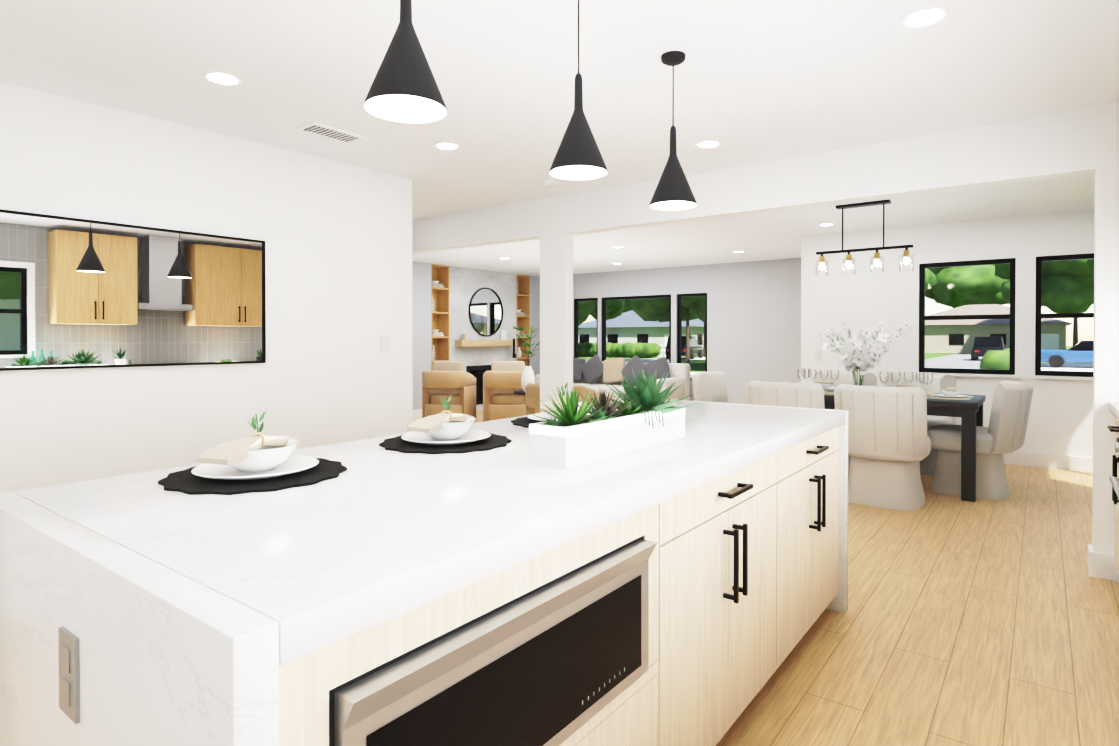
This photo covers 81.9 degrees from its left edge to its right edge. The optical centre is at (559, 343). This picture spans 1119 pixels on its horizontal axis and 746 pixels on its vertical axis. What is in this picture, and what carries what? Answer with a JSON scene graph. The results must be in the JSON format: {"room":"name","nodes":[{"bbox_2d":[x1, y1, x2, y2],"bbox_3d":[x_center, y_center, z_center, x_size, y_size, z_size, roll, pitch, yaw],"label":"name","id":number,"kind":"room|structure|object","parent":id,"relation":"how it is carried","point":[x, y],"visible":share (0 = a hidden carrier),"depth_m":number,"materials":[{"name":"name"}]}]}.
{"room":"kitchen","nodes":[
{"label":"kitchen","id":0,"kind":"room"},
{"bbox_2d":[0,81,412,492],"bbox_3d":[-3.059,-0.002,2.615,0.350,2.460,6.011,0,1,37],"label":"wall","id":1,"kind":"structure","parent":0,"point":[336,236],"depth_m":3.80,"materials":[{"name":"white paint"}]},
{"bbox_2d":[0,209,265,370],"bbox_3d":[-2.387,-0.255,3.317,0.082,0.755,1.770,0,1,37],"label":"wall mirror","id":2,"kind":"object","parent":1,"relation":"attached to","point":[79,293],"visible":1,"depth_m":3.41,"materials":[{"name":"black mirror"}]},
{"bbox_2d":[380,336,389,351],"bbox_3d":[-1.274,0.001,4.715,0.011,0.120,0.080,0,1,37],"label":"light switch","id":3,"kind":"object","parent":1,"relation":"attached to","point":[384,343],"visible":1,"depth_m":4.71,"materials":[{"name":"white plastic"}]},
{"bbox_2d":[412,261,539,409],"bbox_3d":[-2.177,-0.069,10.625,0.440,2.460,5.380,0,1,37],"label":"wall","id":4,"kind":"structure","parent":0,"point":[421,317],"depth_m":10.27,"materials":[{"name":"grey paint"}]},
{"bbox_2d":[413,409,421,417],"bbox_3d":[-2.834,1.106,9.376,0.018,0.130,2.577,0,1,37],"label":"baseboard","id":5,"kind":"structure","parent":4,"relation":"attached to","point":[416,413],"depth_m":10.16,"materials":[{"name":"white wood"}]},
{"bbox_2d":[449,266,515,409],"bbox_3d":[-1.350,-0.074,11.431,0.512,2.457,1.700,0,1,37],"label":"fireplace surround","id":6,"kind":"object","parent":4,"relation":"attached to","point":[474,351],"visible":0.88,"depth_m":11.25,"materials":[{"name":"grey stone"}]},
{"bbox_2d":[469,288,502,335],"bbox_3d":[-1.293,-0.566,11.408,0.028,0.860,0.860,0,1,37],"label":"round mirror","id":7,"kind":"object","parent":6,"relation":"attached to","point":[485,312],"visible":0.92,"depth_m":11.40,"materials":[{"name":"black mirror"}]},
{"bbox_2d":[0,0,1118,276],"bbox_3d":[-0.543,-1.313,5.131,9.630,0.120,12.480,0,1,37],"label":"ceiling","id":8,"kind":"structure","parent":0,"point":[748,82],"depth_m":3.06,"materials":[{"name":"white paint"}]},
{"bbox_2d":[203,72,241,85],"bbox_3d":[-1.566,-1.233,2.996,0.165,0.005,0.159,0,1,37],"label":"recessed light","id":9,"kind":"object","parent":8,"relation":"in","point":[220,79],"depth_m":3.00,"materials":[{"name":"white plastic"}]},
{"bbox_2d":[294,122,366,144],"bbox_3d":[-1.344,-1.238,3.795,0.190,0.008,0.360,0,1,37],"label":"ceiling vent","id":10,"kind":"object","parent":8,"relation":"in","point":[327,132],"visible":0.98,"depth_m":3.78,"materials":[{"name":"white metal"}]},
{"bbox_2d":[364,0,446,122],"bbox_3d":[-0.382,-0.903,1.603,0.203,0.640,0.203,0,1,37],"label":"pendant light","id":11,"kind":"object","parent":8,"relation":"hanging from","point":[404,88],"visible":1,"depth_m":1.57,"materials":[{"name":"black metal"}]},
{"bbox_2d":[434,142,459,149],"bbox_3d":[-0.704,-1.242,4.047,0.163,0.005,0.159,0,1,37],"label":"recessed light","id":12,"kind":"object","parent":8,"relation":"in","point":[441,146],"depth_m":4.06,"materials":[{"name":"white"}]},
{"bbox_2d":[543,180,559,187],"bbox_3d":[-0.061,-1.234,4.983,0.130,0.035,0.130,0,1,37],"label":"smoke detector","id":13,"kind":"object","parent":8,"relation":"attached to","point":[551,183],"visible":1,"depth_m":4.94,"materials":[{"name":"white plastic"}]},
{"bbox_2d":[549,0,607,179],"bbox_3d":[0.065,-0.909,2.218,0.203,0.640,0.203,0,1,37],"label":"pendant light","id":14,"kind":"object","parent":8,"relation":"hanging from","point":[578,156],"visible":1,"depth_m":2.18,"materials":[{"name":"black metal"}]},
{"bbox_2d":[649,51,696,209],"bbox_3d":[0.487,-0.913,2.764,0.203,0.640,0.203,0,1,37],"label":"pendant light","id":15,"kind":"object","parent":8,"relation":"hanging from","point":[673,190],"visible":0.98,"depth_m":2.73,"materials":[{"name":"black metal"}]},
{"bbox_2d":[695,141,721,148],"bbox_3d":[0.926,-1.242,4.010,0.158,0.005,0.166,0,1,37],"label":"recessed light","id":16,"kind":"object","parent":8,"relation":"in","point":[706,144],"depth_m":4.01,"materials":[{"name":"white"}]},
{"bbox_2d":[815,199,913,275],"bbox_3d":[2.716,-0.946,5.774,0.810,0.625,0.112,0,1,37],"label":"chandelier","id":17,"kind":"object","parent":8,"relation":"hanging from","point":[877,256],"visible":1,"depth_m":5.73,"materials":[{"name":"black metal"}]},
{"bbox_2d":[901,7,948,28],"bbox_3d":[1.374,-1.228,2.427,0.157,0.005,0.165,0,1,37],"label":"recessed light","id":18,"kind":"object","parent":8,"relation":"in","point":[930,16],"depth_m":2.43,"materials":[{"name":"white"}]},
{"bbox_2d":[573,258,800,403],"bbox_3d":[1.775,-0.073,11.114,6.180,2.460,0.140,0,1,37],"label":"wall","id":19,"kind":"structure","parent":0,"point":[753,320],"depth_m":10.24,"materials":[{"name":"grey paint"}]},
{"bbox_2d":[574,298,597,358],"bbox_3d":[0.521,-0.126,12.053,0.553,1.450,0.070,0,1,37],"label":"living room window","id":20,"kind":"structure","parent":19,"relation":"in","point":[576,332],"depth_m":12.17,"materials":[{"name":"black metal"}]},
{"bbox_2d":[602,295,670,362],"bbox_3d":[1.365,-0.121,11.421,1.415,1.450,0.070,0,1,37],"label":"living room window","id":21,"kind":"structure","parent":19,"relation":"in","point":[604,328],"depth_m":11.52,"materials":[{"name":"black metal"}]},
{"bbox_2d":[677,293,706,380],"bbox_3d":[2.235,-0.115,10.769,0.553,1.450,0.070,0,1,37],"label":"living room window","id":22,"kind":"structure","parent":19,"relation":"in","point":[679,328],"depth_m":10.88,"materials":[{"name":"black metal"}]},
{"bbox_2d":[412,104,1118,554],"bbox_3d":[-0.091,-0.027,5.628,9.490,2.460,0.120,0,1,37],"label":"wall","id":23,"kind":"structure","parent":0,"point":[1078,142],"depth_m":4.04,"materials":[{"name":"white paint"}]},
{"bbox_2d":[1088,547,1118,581],"bbox_3d":[3.178,1.159,3.118,0.955,0.130,0.041,0,1,37],"label":"baseboard","id":24,"kind":"structure","parent":23,"relation":"attached to","point":[1102,565],"depth_m":3.36,"materials":[{"name":"white wood"}]},
{"bbox_2d":[413,410,1118,745],"bbox_3d":[-0.543,1.267,5.153,9.630,0.120,12.480,0,1,37],"label":"floor","id":25,"kind":"structure","parent":0,"point":[977,622],"depth_m":2.69,"materials":[{"name":"brown wood"}]},
{"bbox_2d":[0,419,847,745],"bbox_3d":[0.153,0.800,2.052,0.814,0.865,2.773,0,1,37],"label":"kitchen island","id":26,"kind":"object","parent":25,"relation":"on","point":[690,587],"depth_m":1.16,"materials":[{"name":"white stone"}]},
{"bbox_2d":[12,399,847,654],"bbox_3d":[0.058,0.339,2.159,1.070,0.055,2.710,0,1,37],"label":"island countertop","id":27,"kind":"structure","parent":26,"relation":"on","point":[285,570],"depth_m":1.20,"materials":[{"name":"white stone"}]},
{"bbox_2d":[158,408,346,494],"bbox_3d":[-0.733,0.235,1.561,0.410,0.163,0.408,0,1,37],"label":"place setting","id":28,"kind":"object","parent":27,"relation":"on","point":[257,461],"visible":1,"depth_m":1.49,"materials":[{"name":"white ceramic"}]},
{"bbox_2d":[379,393,511,453],"bbox_3d":[-0.358,0.231,2.047,0.410,0.163,0.408,0,1,37],"label":"place setting","id":29,"kind":"object","parent":27,"relation":"on","point":[445,431],"visible":0.98,"depth_m":1.98,"materials":[{"name":"white ceramic"}]},
{"bbox_2d":[511,382,588,427],"bbox_3d":[0.015,0.227,2.540,0.408,0.163,0.410,0,1,37],"label":"place setting","id":30,"kind":"object","parent":27,"relation":"on","point":[524,422],"visible":0.31,"depth_m":2.51,"materials":[{"name":"white ceramic"}]},
{"bbox_2d":[526,368,698,468],"bbox_3d":[0.178,0.195,1.921,0.351,0.239,0.720,0,1,37],"label":"pot","id":31,"kind":"object","parent":27,"relation":"on","point":[644,415],"visible":1,"depth_m":1.82,"materials":[{"name":"white ceramic"}]},
{"bbox_2d":[431,264,449,370],"bbox_3d":[-2.067,-0.067,10.653,0.297,2.455,0.397,0,1,37],"label":"bookcase","id":32,"kind":"object","parent":25,"relation":"on","point":[440,331],"visible":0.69,"depth_m":10.76,"materials":[{"name":"brown wood"}]},
{"bbox_2d":[422,361,475,422],"bbox_3d":[-1.597,0.707,9.288,0.757,0.930,0.735,0,1,37],"label":"lounge chair","id":33,"kind":"object","parent":25,"relation":"on","point":[442,379],"visible":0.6,"depth_m":9.07,"materials":[{"name":"beige fabric"}]},
{"bbox_2d":[483,361,525,421],"bbox_3d":[-0.739,0.707,9.262,0.786,0.930,0.782,0,1,37],"label":"lounge chair","id":34,"kind":"object","parent":25,"relation":"on","point":[501,385],"visible":0.6,"depth_m":9.03,"materials":[{"name":"beige fabric"}]},
{"bbox_2d":[514,391,524,394],"bbox_3d":[-0.417,0.906,8.579,0.380,0.545,0.380,0,1,37],"label":"side table","id":35,"kind":"object","parent":25,"relation":"on","point":[520,392],"visible":0.06,"depth_m":8.44,"materials":[{"name":"black wood"}]},
{"bbox_2d":[513,326,539,391],"bbox_3d":[-0.403,0.193,8.570,0.445,0.881,0.432,0,1,37],"label":"vase","id":36,"kind":"object","parent":35,"relation":"on","point":[528,376],"visible":0.92,"depth_m":8.52,"materials":[{"name":"white ceramic"}]},
{"bbox_2d":[516,274,529,365],"bbox_3d":[-0.806,-0.081,12.337,0.297,2.455,0.397,0,1,37],"label":"bookcase","id":37,"kind":"object","parent":25,"relation":"on","point":[523,300],"visible":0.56,"depth_m":12.43,"materials":[{"name":"brown wood"}]},
{"bbox_2d":[525,383,599,414],"bbox_3d":[0.035,0.795,6.546,0.726,0.800,0.714,0,1,37],"label":"lounge chair","id":38,"kind":"object","parent":25,"relation":"on","point":[532,394],"visible":0.15,"depth_m":6.32,"materials":[{"name":"beige fabric"}]},
{"bbox_2d":[535,355,690,402],"bbox_3d":[0.858,0.674,11.064,2.600,0.966,0.950,0,1,37],"label":"sofa","id":39,"kind":"object","parent":25,"relation":"on","point":[594,371],"visible":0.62,"depth_m":10.90,"materials":[{"name":"beige fabric"}]},
{"bbox_2d":[691,371,727,402],"bbox_3d":[1.720,0.745,6.558,0.717,0.900,0.625,0,1,37],"label":"dining chair","id":40,"kind":"object","parent":25,"relation":"on","point":[709,386],"visible":0.19,"depth_m":6.53,"materials":[{"name":"beige fabric"}]},
{"bbox_2d":[746,381,824,408],"bbox_3d":[1.921,0.755,5.361,0.625,0.900,0.717,0,1,37],"label":"dining chair","id":41,"kind":"object","parent":25,"relation":"on","point":[806,395],"visible":0.25,"depth_m":5.05,"materials":[{"name":"beige fabric"}]},
{"bbox_2d":[814,371,876,465],"bbox_3d":[2.902,0.744,6.671,0.625,0.900,0.717,0,1,37],"label":"dining chair","id":42,"kind":"object","parent":25,"relation":"on","point":[844,377],"visible":0.04,"depth_m":6.84,"materials":[{"name":"beige fabric"}]},
{"bbox_2d":[834,384,930,510],"bbox_3d":[2.481,0.759,4.941,0.625,0.900,0.717,0,1,37],"label":"dining chair","id":43,"kind":"object","parent":25,"relation":"on","point":[889,444],"visible":0.88,"depth_m":4.72,"materials":[{"name":"beige fabric"}]},
{"bbox_2d":[824,391,985,501],"bbox_3d":[2.716,0.822,5.788,1.800,0.760,0.860,0,1,37],"label":"dining table","id":44,"kind":"object","parent":25,"relation":"on","point":[969,412],"visible":0.42,"depth_m":4.97,"materials":[{"name":"black wood"}]},
{"bbox_2d":[781,368,838,394],"bbox_3d":[2.315,0.336,6.084,0.657,0.205,0.740,0,1,37],"label":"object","id":45,"kind":"object","parent":44,"relation":"on","point":[826,385],"depth_m":6.11,"materials":[{"name":"white ceramic"}]},
{"bbox_2d":[820,318,911,385],"bbox_3d":[2.736,0.102,5.787,0.721,0.680,0.825,0,1,37],"label":"vase","id":46,"kind":"object","parent":44,"relation":"on","point":[863,358],"visible":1,"depth_m":5.69,"materials":[{"name":"clear glass"}]},
{"bbox_2d":[879,371,932,388],"label":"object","id":47,"kind":"object","parent":44,"relation":"on","point":[897,385],"depth_m":5.59,"materials":[{"name":"clear glass"}]},
{"bbox_2d":[926,387,973,399],"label":"place setting","id":48,"kind":"object","parent":44,"relation":"on","point":[950,393],"depth_m":5.32,"materials":[{"name":"white ceramic"}]},
{"bbox_2d":[885,373,956,474],"bbox_3d":[3.462,0.748,6.251,0.625,0.900,0.717,0,1,37],"label":"dining chair","id":49,"kind":"object","parent":25,"relation":"on","point":[937,385],"visible":0.15,"depth_m":6.22,"materials":[{"name":"beige fabric"}]},
{"bbox_2d":[927,381,1032,499],"bbox_3d":[3.419,0.756,5.261,0.717,0.900,0.625,0,1,37],"label":"dining chair","id":50,"kind":"object","parent":25,"relation":"on","point":[1000,435],"visible":0.98,"depth_m":5.03,"materials":[{"name":"beige fabric"}]},
{"bbox_2d":[1109,442,1118,498],"bbox_3d":[2.245,0.755,2.073,0.692,0.915,0.760,0,1,37],"label":"range","id":51,"kind":"object","parent":25,"relation":"on","point":[1114,481],"visible":1,"depth_m":2.45,"materials":[{"name":"silver metal"}]},
{"bbox_2d":[1112,422,1118,573],"bbox_3d":[2.815,0.787,2.754,0.599,0.880,1.002,0,1,37],"label":"base cabinet","id":52,"kind":"object","parent":25,"relation":"on","point":[1115,458],"depth_m":3.19,"materials":[{"name":"white wood"}]},
{"bbox_2d":[1109,402,1118,421],"bbox_3d":[2.803,0.327,2.759,0.627,0.040,1.002,0,1,37],"label":"countertop","id":53,"kind":"structure","parent":52,"relation":"on","point":[1113,407],"depth_m":3.16,"materials":[{"name":"white stone"}]},
{"bbox_2d":[801,209,1094,457],"bbox_3d":[4.288,-0.036,6.671,3.450,2.460,0.140,0,1,37],"label":"wall","id":54,"kind":"structure","parent":0,"point":[1060,419],"depth_m":6.75,"materials":[{"name":"white paint"}]},
{"bbox_2d":[815,351,821,360],"bbox_3d":[3.023,0.137,7.527,0.080,0.120,0.009,0,1,37],"label":"light switch","id":55,"kind":"object","parent":54,"relation":"attached to","point":[818,355],"visible":1,"depth_m":7.53,"materials":[{"name":"white plastic"}]},
{"bbox_2d":[913,258,1020,377],"bbox_3d":[4.209,-0.263,6.685,0.944,1.193,0.140,0,1,37],"label":"dining room window","id":56,"kind":"structure","parent":54,"relation":"in","point":[996,373],"depth_m":6.67,"materials":[{"name":"black metal"}]},
{"bbox_2d":[1004,451,1092,471],"bbox_3d":[4.240,1.129,6.632,3.468,0.130,0.041,0,1,37],"label":"baseboard","id":57,"kind":"structure","parent":54,"relation":"attached to","point":[1016,458],"depth_m":6.23,"materials":[{"name":"white wood"}]},
{"bbox_2d":[1029,253,1093,379],"bbox_3d":[5.015,-0.258,6.082,0.944,1.193,0.140,0,1,37],"label":"dining room window","id":58,"kind":"structure","parent":54,"relation":"in","point":[1068,375],"depth_m":6.26,"materials":[{"name":"black metal"}]},
{"label":"outside","id":59,"kind":"structure","parent":0,"visible":0},
{"bbox_2d":[578,346,1092,371],"bbox_3d":[30.817,1.264,58.003,200.000,0.300,210.000,0,1,37],"label":"ground","id":60,"kind":"structure","parent":59,"point":[697,365],"depth_m":51.93,"materials":[{"name":"green plant"}]},
{"bbox_2d":[578,301,596,314],"bbox_3d":[0.521,-4.572,54.478,10.370,11.428,11.114,0,1,37],"label":"tree","id":61,"kind":"object","parent":60,"relation":"on","point":[581,304],"depth_m":56.61,"materials":[{"name":"green plant"}]},
{"bbox_2d":[578,299,624,325],"bbox_3d":[4.103,-3.988,67.455,8.330,10.042,8.614,0,1,37],"label":"tree","id":62,"kind":"object","parent":60,"relation":"on","point":[615,309],"depth_m":65.10,"materials":[{"name":"green plant"}]},
{"bbox_2d":[578,342,660,357],"bbox_3d":[1.587,0.485,57.773,16.322,1.384,2.101,0,1,37],"label":"hedge","id":63,"kind":"object","parent":60,"relation":"on","point":[652,348],"depth_m":53.91,"materials":[{"name":"green plant"}]},
{"bbox_2d":[622,299,631,312],"bbox_3d":[12.285,-8.458,102.395,17.904,18.396,14.559,0,1,37],"label":"tree","id":64,"kind":"object","parent":60,"relation":"on","point":[628,308],"depth_m":101.06,"materials":[{"name":"green plant"}]},
{"bbox_2d":[578,310,703,351],"bbox_3d":[11.401,-1.711,78.764,17.000,5.300,13.000,0,1,37],"label":"house","id":65,"kind":"structure","parent":60,"relation":"on","point":[626,328],"depth_m":73.81,"materials":[{"name":"grey"}]},
{"bbox_2d":[657,344,666,356],"bbox_3d":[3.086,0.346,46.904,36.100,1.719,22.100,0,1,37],"label":"mailbox","id":66,"kind":"object","parent":60,"relation":"on","point":[661,351],"depth_m":56.23,"materials":[{"name":"white"}]},
{"bbox_2d":[629,298,704,361],"bbox_3d":[8.265,-2.552,43.571,7.016,7.570,7.039,0,1,37],"label":"tree","id":67,"kind":"object","parent":60,"relation":"on","point":[659,313],"depth_m":43.07,"materials":[{"name":"green plant"}]},
{"bbox_2d":[682,314,704,356],"bbox_3d":[12.647,-4.319,57.499,10.260,10.871,6.844,0,1,37],"label":"tree","id":68,"kind":"object","parent":60,"relation":"on","point":[694,316],"depth_m":57.27,"materials":[{"name":"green plant"}]},
{"bbox_2d":[682,296,705,307],"bbox_3d":[6.316,-4.324,34.426,10.579,11.269,9.232,0,1,37],"label":"tree","id":69,"kind":"object","parent":60,"relation":"on","point":[687,303],"depth_m":33.68,"materials":[{"name":"green plant"}]},
{"bbox_2d":[625,354,1092,377],"bbox_3d":[19.309,1.212,42.633,200.000,0.060,60.400,0,1,37],"label":"street","id":70,"kind":"structure","parent":60,"relation":"on","point":[944,363],"depth_m":39.39,"materials":[{"name":"grey asphalt"}]},
{"bbox_2d":[666,336,702,358],"bbox_3d":[9.940,0.261,51.134,2.080,1.750,4.710,0,1,25],"label":"wagon","id":71,"kind":"object","parent":70,"relation":"on","point":[695,348],"depth_m":49.55,"materials":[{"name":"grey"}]},
{"bbox_2d":[971,337,1005,359],"bbox_3d":[31.622,0.318,47.392,2.030,1.700,4.610,0,1,37],"label":"suv","id":72,"kind":"object","parent":70,"relation":"on","point":[982,344],"depth_m":45.81,"materials":[{"name":"grey metal"}]},
{"bbox_2d":[1041,341,1093,367],"bbox_3d":[28.519,0.549,34.732,4.510,1.450,1.980,0,1,37],"label":"car","id":73,"kind":"object","parent":70,"relation":"on","point":[1079,350],"depth_m":34.49,"materials":[{"name":"blue metal"}]},
{"bbox_2d":[925,268,936,291],"bbox_3d":[28.506,-5.474,56.399,12.695,13.200,13.802,0,1,37],"label":"tree","id":74,"kind":"object","parent":60,"relation":"on","point":[931,278],"depth_m":51.05,"materials":[{"name":"green plant"}]},
{"bbox_2d":[925,264,1009,307],"bbox_3d":[61.032,-8.391,95.913,17.830,18.371,18.812,0,1,37],"label":"tree","id":75,"kind":"object","parent":60,"relation":"on","point":[993,293],"depth_m":90.19,"materials":[{"name":"green plant"}]},
{"bbox_2d":[979,350,1009,369],"bbox_3d":[16.224,0.792,23.694,1.327,1.128,1.310,0,1,37],"label":"hedge","id":76,"kind":"object","parent":60,"relation":"on","point":[989,355],"depth_m":23.34,"materials":[{"name":"green plant"}]},
{"bbox_2d":[925,304,1072,353],"bbox_3d":[48.205,-1.768,73.692,16.000,5.500,13.000,0,1,37],"label":"house","id":77,"kind":"structure","parent":60,"relation":"on","point":[934,343],"depth_m":69.72,"materials":[{"name":"beige"}]},
{"bbox_2d":[995,259,1093,345],"bbox_3d":[46.971,-5.760,58.745,12.242,13.732,10.426,0,1,37],"label":"tree","id":78,"kind":"object","parent":60,"relation":"on","point":[1070,284],"depth_m":57.13,"materials":[{"name":"green plant"}]}
]}

